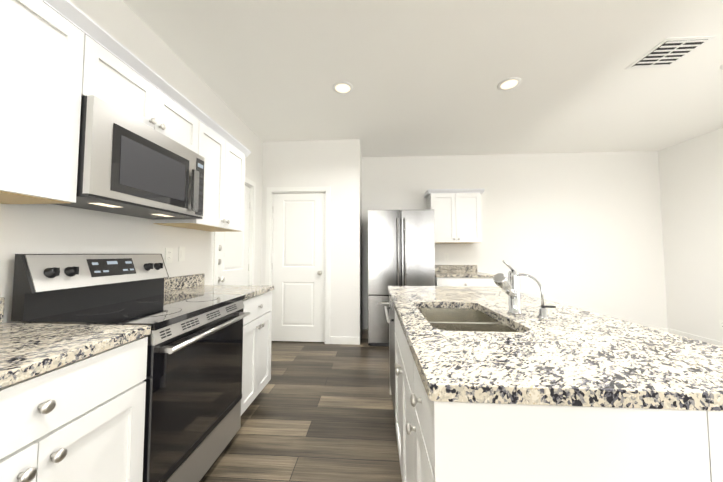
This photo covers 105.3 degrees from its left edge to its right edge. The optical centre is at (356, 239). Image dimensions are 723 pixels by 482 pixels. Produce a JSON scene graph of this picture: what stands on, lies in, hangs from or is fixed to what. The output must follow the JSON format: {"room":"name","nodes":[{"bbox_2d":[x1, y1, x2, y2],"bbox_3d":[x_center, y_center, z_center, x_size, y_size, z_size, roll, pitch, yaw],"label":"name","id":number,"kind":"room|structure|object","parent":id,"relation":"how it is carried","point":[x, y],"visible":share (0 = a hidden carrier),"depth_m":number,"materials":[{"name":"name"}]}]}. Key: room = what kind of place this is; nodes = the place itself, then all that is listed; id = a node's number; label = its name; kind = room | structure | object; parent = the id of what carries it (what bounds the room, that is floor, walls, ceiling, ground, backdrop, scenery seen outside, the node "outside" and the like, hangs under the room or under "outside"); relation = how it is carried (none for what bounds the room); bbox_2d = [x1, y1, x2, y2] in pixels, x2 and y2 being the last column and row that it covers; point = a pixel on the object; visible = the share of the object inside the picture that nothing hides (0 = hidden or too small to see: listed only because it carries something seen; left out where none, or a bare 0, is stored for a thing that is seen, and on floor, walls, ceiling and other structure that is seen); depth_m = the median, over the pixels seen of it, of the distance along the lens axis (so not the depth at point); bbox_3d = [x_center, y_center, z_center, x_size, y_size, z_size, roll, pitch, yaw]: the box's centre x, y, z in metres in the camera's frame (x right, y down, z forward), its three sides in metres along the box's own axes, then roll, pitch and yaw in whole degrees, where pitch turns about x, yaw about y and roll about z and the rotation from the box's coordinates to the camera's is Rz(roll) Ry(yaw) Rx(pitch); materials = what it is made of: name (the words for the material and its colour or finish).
{"room":"kitchen","nodes":[
{"label":"kitchen","id":0,"kind":"room"},
{"bbox_2d":[0,0,263,322],"bbox_3d":[-1.707,-0.258,-1.559,0.150,2.750,10.980,0,-3,4],"label":"wall","id":1,"kind":"structure","parent":0,"point":[24,228],"depth_m":1.77,"materials":[{"name":"white paint"}]},
{"bbox_2d":[0,0,91,203],"bbox_3d":[-1.340,-0.564,0.675,0.313,0.776,0.983,0,-3,4],"label":"upper cabinet","id":2,"kind":"object","parent":1,"relation":"attached to","point":[59,59],"depth_m":1.03,"materials":[{"name":"white wood"}]},
{"bbox_2d":[0,273,203,320],"bbox_3d":[-1.470,0.275,0.877,0.020,0.102,3.200,0,-3,4],"label":"backsplash","id":3,"kind":"structure","parent":1,"relation":"attached to","point":[186,282],"depth_m":2.15,"materials":[{"name":"beige stone"}]},
{"bbox_2d":[88,24,203,154],"bbox_3d":[-1.283,-0.752,1.559,0.313,0.314,0.764,0,-3,4],"label":"upper cabinet","id":4,"kind":"object","parent":1,"relation":"attached to","point":[120,80],"depth_m":1.44,"materials":[{"name":"white wood"}]},
{"bbox_2d":[55,95,204,218],"bbox_3d":[-1.242,-0.373,1.537,0.392,0.430,0.760,0,-3,4],"label":"microwave","id":5,"kind":"object","parent":4,"relation":"attached to","point":[128,165],"visible":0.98,"depth_m":1.36,"materials":[{"name":"silver metal"}]},
{"bbox_2d":[165,248,172,262],"bbox_3d":[-1.401,0.117,2.065,0.008,0.114,0.070,0,-3,4],"label":"light switch","id":6,"kind":"object","parent":1,"relation":"attached to","point":[168,254],"visible":1,"depth_m":2.06,"materials":[{"name":"white plastic"}]},
{"bbox_2d":[178,247,184,260],"bbox_3d":[-1.392,0.114,2.205,0.008,0.114,0.070,0,-3,4],"label":"light switch","id":7,"kind":"object","parent":1,"relation":"attached to","point":[181,255],"visible":1,"depth_m":2.20,"materials":[{"name":"white plastic"}]},
{"bbox_2d":[153,116,247,231],"bbox_3d":[-1.236,-0.485,2.277,0.313,0.776,0.696,0,-3,4],"label":"upper cabinet","id":8,"kind":"object","parent":1,"relation":"attached to","point":[224,155],"depth_m":2.21,"materials":[{"name":"white wood"}]},
{"bbox_2d":[213,177,255,284],"bbox_3d":[-1.383,0.297,3.078,0.150,2.102,0.884,0,-3,4],"label":"door","id":9,"kind":"structure","parent":1,"relation":"in","point":[233,257],"depth_m":3.22,"materials":[{"name":"white wood"}]},
{"bbox_2d":[201,329,401,481],"bbox_3d":[1.300,1.173,-1.469,6.090,0.100,11.690,0,-3,4],"label":"floor","id":10,"kind":"structure","parent":0,"point":[318,412],"depth_m":1.95,"materials":[{"name":"brown wood"}]},
{"bbox_2d":[0,337,147,481],"bbox_3d":[-1.166,0.793,0.708,0.646,0.875,0.758,0,-3,4],"label":"base cabinet","id":11,"kind":"object","parent":10,"relation":"on","point":[72,402],"depth_m":0.84,"materials":[{"name":"white wood"}]},
{"bbox_2d":[0,321,150,388],"bbox_3d":[-1.195,0.310,0.184,0.658,0.037,1.856,0,-3,4],"label":"countertop","id":12,"kind":"structure","parent":11,"relation":"on","point":[27,350],"depth_m":0.88,"materials":[{"name":"beige stone"}]},
{"bbox_2d":[11,254,249,481],"bbox_3d":[-1.055,0.673,1.473,0.678,1.192,0.762,0,-3,4],"label":"range","id":13,"kind":"object","parent":10,"relation":"on","point":[193,381],"visible":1,"depth_m":1.33,"materials":[{"name":"black glass"}]},
{"bbox_2d":[241,289,273,414],"bbox_3d":[-1.074,0.864,2.132,0.646,0.875,0.560,0,-3,4],"label":"base cabinet","id":14,"kind":"object","parent":10,"relation":"on","point":[257,326],"depth_m":2.08,"materials":[{"name":"white wood"}]},
{"bbox_2d":[164,285,273,300],"bbox_3d":[-1.067,0.409,2.161,0.658,0.037,0.576,0,-3,4],"label":"countertop","id":15,"kind":"structure","parent":14,"relation":"on","point":[250,291],"depth_m":2.11,"materials":[{"name":"beige stone"}]},
{"bbox_2d":[368,209,434,346],"bbox_3d":[0.605,0.508,3.896,0.855,1.762,0.851,0,-3,4],"label":"refrigerator","id":16,"kind":"object","parent":10,"relation":"on","point":[401,247],"visible":0.65,"depth_m":3.54,"materials":[{"name":"grey metal"}]},
{"bbox_2d":[435,265,494,286],"bbox_3d":[1.469,0.884,3.941,0.763,1.015,0.670,0,-3,4],"label":"base cabinet","id":17,"kind":"object","parent":10,"relation":"on","point":[457,275],"visible":0.25,"depth_m":3.67,"materials":[{"name":"white wood"}]},
{"bbox_2d":[384,296,722,481],"bbox_3d":[0.654,0.830,1.446,0.945,0.875,1.793,0,-3,4],"label":"kitchen island","id":18,"kind":"object","parent":10,"relation":"on","point":[440,438],"depth_m":0.58,"materials":[{"name":"wood"},{"name":"white painted wood"},{"name":"satin nickel"}]},
{"bbox_2d":[388,286,722,403],"bbox_3d":[0.683,0.412,1.467,0.934,0.112,1.813,0,-3,4],"label":"island countertop","id":19,"kind":"structure","parent":18,"relation":"on","point":[577,354],"depth_m":0.75,"materials":[{"name":"white stone"}]},
{"bbox_2d":[418,308,517,331],"bbox_3d":[0.490,0.478,1.297,0.412,0.187,0.660,0,-3,4],"label":"sink","id":20,"kind":"object","parent":19,"relation":"in","point":[449,319],"depth_m":1.45,"materials":[{"name":"silver metal"}]},
{"bbox_2d":[488,260,555,319],"bbox_3d":[0.739,0.219,1.252,0.266,0.252,0.175,0,-3,4],"label":"faucet","id":21,"kind":"object","parent":19,"relation":"on","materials":[{"name":"silver metal"}]},
{"bbox_2d":[260,139,359,336],"bbox_3d":[-0.613,0.008,3.795,1.340,2.750,0.160,0,-3,4],"label":"wall","id":22,"kind":"structure","parent":0,"point":[335,164],"depth_m":3.74,"materials":[{"name":"white paint"}]},
{"bbox_2d":[265,186,330,343],"bbox_3d":[-0.784,0.331,3.773,0.884,2.102,0.150,0,-3,4],"label":"pantry door","id":23,"kind":"structure","parent":22,"relation":"in","point":[297,270],"depth_m":3.75,"materials":[{"name":"white wood"}]},
{"bbox_2d":[330,336,359,344],"bbox_3d":[-0.143,1.329,3.632,0.390,0.095,0.012,0,-3,4],"label":"baseboard","id":24,"kind":"structure","parent":22,"relation":"attached to","point":[345,340],"depth_m":3.63,"materials":[{"name":"white"}]},
{"bbox_2d":[360,144,363,340],"bbox_3d":[0.008,0.024,4.110,0.140,2.750,0.570,0,-3,4],"label":"wall","id":25,"kind":"structure","parent":0,"point":[361,158],"depth_m":4.24,"materials":[{"name":"white paint"}]},
{"bbox_2d":[123,0,722,156],"bbox_3d":[1.300,-1.673,-1.327,6.090,0.100,11.690,0,-3,4],"label":"ceiling","id":26,"kind":"structure","parent":0,"point":[424,77],"depth_m":2.35,"materials":[{"name":"white paint"}]},
{"bbox_2d":[332,81,352,93],"bbox_3d":[-0.124,-1.424,2.590,0.196,0.007,0.196,0,-3,4],"label":"recessed light","id":27,"kind":"object","parent":26,"relation":"in","point":[341,87],"visible":1,"depth_m":2.58,"materials":[{"name":"white"}]},
{"bbox_2d":[497,77,520,90],"bbox_3d":[1.405,-1.427,2.531,0.196,0.007,0.196,0,-3,4],"label":"recessed light","id":28,"kind":"object","parent":26,"relation":"in","point":[509,83],"visible":1,"depth_m":2.52,"materials":[{"name":"white"}]},
{"bbox_2d":[625,36,715,68],"bbox_3d":[2.422,-1.444,2.145,0.330,0.011,0.330,0,-3,4],"label":"ceiling vent","id":29,"kind":"object","parent":26,"relation":"in","point":[667,52],"visible":1,"depth_m":2.12,"materials":[{"name":"white metal"}]},
{"bbox_2d":[364,150,667,328],"bbox_3d":[1.604,0.037,4.372,5.950,2.750,0.120,0,-3,4],"label":"wall","id":30,"kind":"structure","parent":0,"point":[635,237],"depth_m":4.23,"materials":[{"name":"white paint"}]},
{"bbox_2d":[444,253,448,260],"bbox_3d":[1.415,0.269,4.308,0.070,0.114,0.008,0,-3,4],"label":"electrical outlet","id":31,"kind":"object","parent":30,"relation":"attached to","point":[446,256],"visible":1,"depth_m":4.31,"materials":[{"name":"white plastic"}]},
{"bbox_2d":[424,189,484,242],"bbox_3d":[1.462,-0.337,4.153,0.803,0.775,0.368,0,-3,4],"label":"upper cabinet","id":32,"kind":"object","parent":30,"relation":"attached to","point":[457,215],"visible":0.98,"depth_m":4.01,"materials":[{"name":"white wood"}]},
{"bbox_2d":[654,328,667,331],"bbox_3d":[3.222,1.354,4.134,2.681,0.095,0.012,0,-3,4],"label":"baseboard","id":33,"kind":"structure","parent":30,"relation":"attached to","point":[662,329],"depth_m":4.05,"materials":[{"name":"white wood"}]},
{"bbox_2d":[660,128,722,341],"bbox_3d":[4.279,-0.259,-1.591,0.120,2.750,11.690,0,-3,4],"label":"wall","id":34,"kind":"structure","parent":0,"point":[691,171],"depth_m":3.72,"materials":[{"name":"white paint"}]},
{"bbox_2d":[668,328,722,346],"bbox_3d":[4.212,1.067,-1.653,0.012,0.095,11.449,0,-3,4],"label":"baseboard","id":35,"kind":"structure","parent":34,"relation":"attached to","point":[703,339],"depth_m":3.69,"materials":[{"name":"white"}]}
]}

